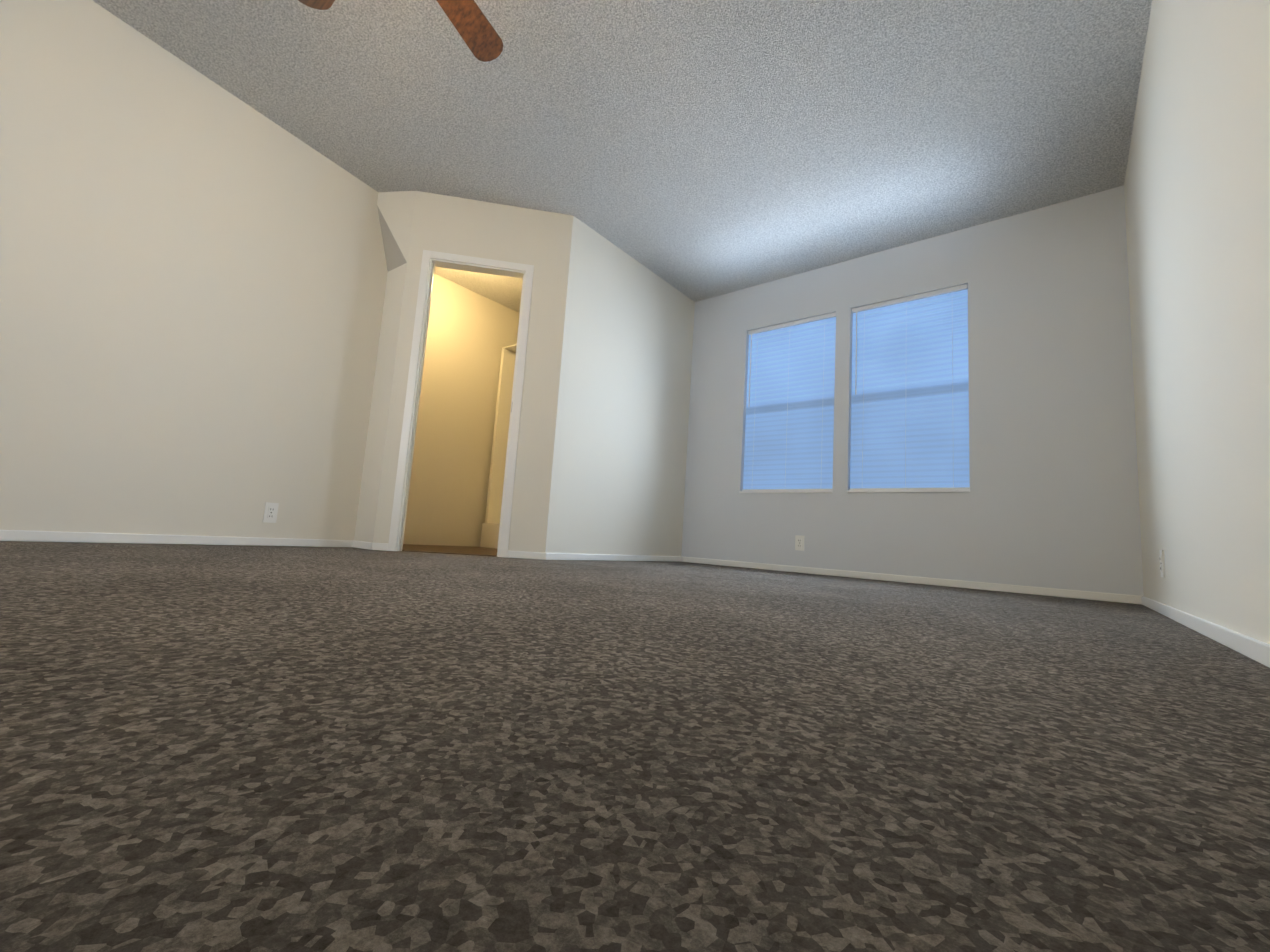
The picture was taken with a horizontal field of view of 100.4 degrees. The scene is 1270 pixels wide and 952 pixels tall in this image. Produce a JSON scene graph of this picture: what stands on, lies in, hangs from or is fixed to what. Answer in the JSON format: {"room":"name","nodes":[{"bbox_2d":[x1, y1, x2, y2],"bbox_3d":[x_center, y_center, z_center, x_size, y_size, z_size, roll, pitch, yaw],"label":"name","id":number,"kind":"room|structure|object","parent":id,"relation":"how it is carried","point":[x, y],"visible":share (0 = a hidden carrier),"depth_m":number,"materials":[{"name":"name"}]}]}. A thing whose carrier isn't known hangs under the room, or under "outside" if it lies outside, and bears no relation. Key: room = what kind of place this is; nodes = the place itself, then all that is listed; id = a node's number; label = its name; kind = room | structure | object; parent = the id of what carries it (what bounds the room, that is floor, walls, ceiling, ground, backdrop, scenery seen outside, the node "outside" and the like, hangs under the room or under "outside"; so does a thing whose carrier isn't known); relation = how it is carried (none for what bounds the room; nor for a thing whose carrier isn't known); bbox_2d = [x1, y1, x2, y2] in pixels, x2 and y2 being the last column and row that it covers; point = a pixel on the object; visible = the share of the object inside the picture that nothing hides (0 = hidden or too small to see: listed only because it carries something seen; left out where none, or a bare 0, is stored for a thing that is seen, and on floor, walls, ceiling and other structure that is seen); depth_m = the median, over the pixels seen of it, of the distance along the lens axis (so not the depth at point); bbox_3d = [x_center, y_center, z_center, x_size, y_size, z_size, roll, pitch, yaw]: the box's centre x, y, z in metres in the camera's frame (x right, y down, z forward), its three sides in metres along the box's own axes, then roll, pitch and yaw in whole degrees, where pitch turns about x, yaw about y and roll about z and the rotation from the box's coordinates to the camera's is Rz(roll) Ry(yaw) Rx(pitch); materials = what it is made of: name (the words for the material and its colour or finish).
{"room":"empty bedroom","nodes":[
{"label":"empty bedroom","id":0,"kind":"room"},
{"bbox_2d":[0,0,519,546],"bbox_3d":[-2.599,-0.864,3.022,1.146,2.440,6.843,-2,-9,39],"label":"wall","id":1,"kind":"structure","parent":0,"point":[202,278],"depth_m":2.74,"materials":[{"name":"beige paint"}]},
{"bbox_2d":[263,502,278,522],"bbox_3d":[-2.103,0.212,3.058,0.010,0.115,0.070,0,-8,29],"label":"electrical outlet","id":2,"kind":"object","parent":1,"relation":"attached to","point":[270,512],"visible":1,"depth_m":3.06,"materials":[{"name":"white plastic"}]},
{"bbox_2d":[0,530,1269,667],"bbox_3d":[-0.945,0.269,1.480,3.987,0.046,6.843,-2,-9,39],"label":"baseboard","id":3,"kind":"structure","parent":1,"relation":"attached to","point":[1253,648],"depth_m":2.97,"materials":[{"name":"white wood"}]},
{"bbox_2d":[402,544,496,555],"bbox_3d":[-0.998,0.633,4.400,1.648,0.004,2.327,-2,-9,39],"label":"floor","id":4,"kind":"structure","parent":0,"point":[472,550],"depth_m":3.98,"materials":[{"name":"brown wood"}]},
{"bbox_2d":[480,344,516,548],"bbox_3d":[-0.521,-0.259,5.034,1.515,1.973,0.967,-2,-9,39],"label":"shower stall","id":5,"kind":"object","parent":4,"relation":"on","point":[490,532],"visible":0.12,"depth_m":5.18,"materials":[{"name":"white plastic"}]},
{"bbox_2d":[373,191,694,555],"bbox_3d":[-0.569,-0.592,4.201,0.780,2.440,2.417,-2,-9,39],"label":"wall","id":6,"kind":"structure","parent":0,"point":[601,459],"depth_m":3.81,"materials":[{"name":"beige paint"}]},
{"bbox_2d":[388,250,533,557],"bbox_3d":[-1.142,-0.492,3.567,0.738,2.019,0.113,5,-7,-9],"label":"door frame","id":7,"kind":"structure","parent":6,"relation":"attached to","point":[431,260],"depth_m":3.53,"materials":[{"name":"white wood"}]},
{"bbox_2d":[92,0,1151,312],"bbox_3d":[-1.101,-2.166,2.025,5.111,0.100,7.157,-2,-9,39],"label":"ceiling","id":8,"kind":"structure","parent":0,"point":[696,150],"depth_m":2.79,"materials":[{"name":"white paint"}]},
{"bbox_2d":[298,0,502,61],"bbox_3d":[-0.862,-1.819,1.730,1.128,0.627,1.178,-2,-9,39],"label":"ceiling fan","id":9,"kind":"object","parent":8,"relation":"hanging from","point":[477,32],"visible":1,"depth_m":2.13,"materials":[{"name":"brown wood"}]},
{"bbox_2d":[0,541,1269,951],"bbox_3d":[-1.263,0.326,1.730,5.111,0.050,7.157,-2,-9,39],"label":"floor carpet","id":10,"kind":"object","parent":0,"point":[264,749],"visible":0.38,"depth_m":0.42,"materials":[{"name":"carpet"}]},
{"bbox_2d":[681,186,1143,595],"bbox_3d":[1.009,-0.447,4.566,5.111,2.440,0.157,-2,-9,39],"label":"wall","id":11,"kind":"structure","parent":0,"point":[1050,499],"depth_m":3.42,"materials":[{"name":"white paint"}]},
{"bbox_2d":[739,321,834,492],"bbox_3d":[1.272,-0.565,4.355,0.770,1.431,0.159,-2,-9,39],"label":"window","id":12,"kind":"structure","parent":11,"relation":"in","point":[827,491],"depth_m":4.25,"materials":[{"name":"white plastic"}]},
{"bbox_2d":[742,312,835,490],"bbox_3d":[1.251,-0.579,4.330,0.758,1.410,0.052,-2,-9,39],"label":"window blinds","id":13,"kind":"object","parent":12,"relation":"attached to","point":[789,430],"visible":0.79,"depth_m":4.32,"materials":[{"name":"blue plastic"}]},
{"bbox_2d":[795,535,803,550],"bbox_3d":[1.269,0.516,4.080,0.070,0.115,0.010,-2,-9,39],"label":"electrical outlet","id":14,"kind":"object","parent":11,"relation":"attached to","point":[799,542],"visible":1,"depth_m":4.08,"materials":[{"name":"white plastic"}]},
{"bbox_2d":[847,292,969,492],"bbox_3d":[1.955,-0.587,3.801,0.770,1.431,0.159,-2,-9,39],"label":"window","id":15,"kind":"structure","parent":11,"relation":"in","point":[872,491],"depth_m":3.68,"materials":[{"name":"white plastic"}]},
{"bbox_2d":[849,284,969,489],"bbox_3d":[1.935,-0.600,3.777,0.758,1.410,0.052,-2,-9,39],"label":"window blinds","id":16,"kind":"object","parent":15,"relation":"attached to","point":[910,424],"visible":0.85,"depth_m":3.76,"materials":[{"name":"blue plastic"}]},
{"bbox_2d":[1124,0,1269,643],"bbox_3d":[0.702,-0.967,0.350,0.261,2.440,6.843,-2,-9,39],"label":"wall","id":17,"kind":"structure","parent":0,"point":[1197,193],"depth_m":1.50,"materials":[{"name":"beige paint"}]},
{"bbox_2d":[1159,550,1164,576],"bbox_3d":[2.246,0.374,2.256,0.010,0.115,0.070,-2,-9,39],"label":"electrical outlet","id":18,"kind":"object","parent":17,"relation":"attached to","point":[1162,566],"visible":1,"depth_m":2.23,"materials":[{"name":"white plastic"}]}
]}

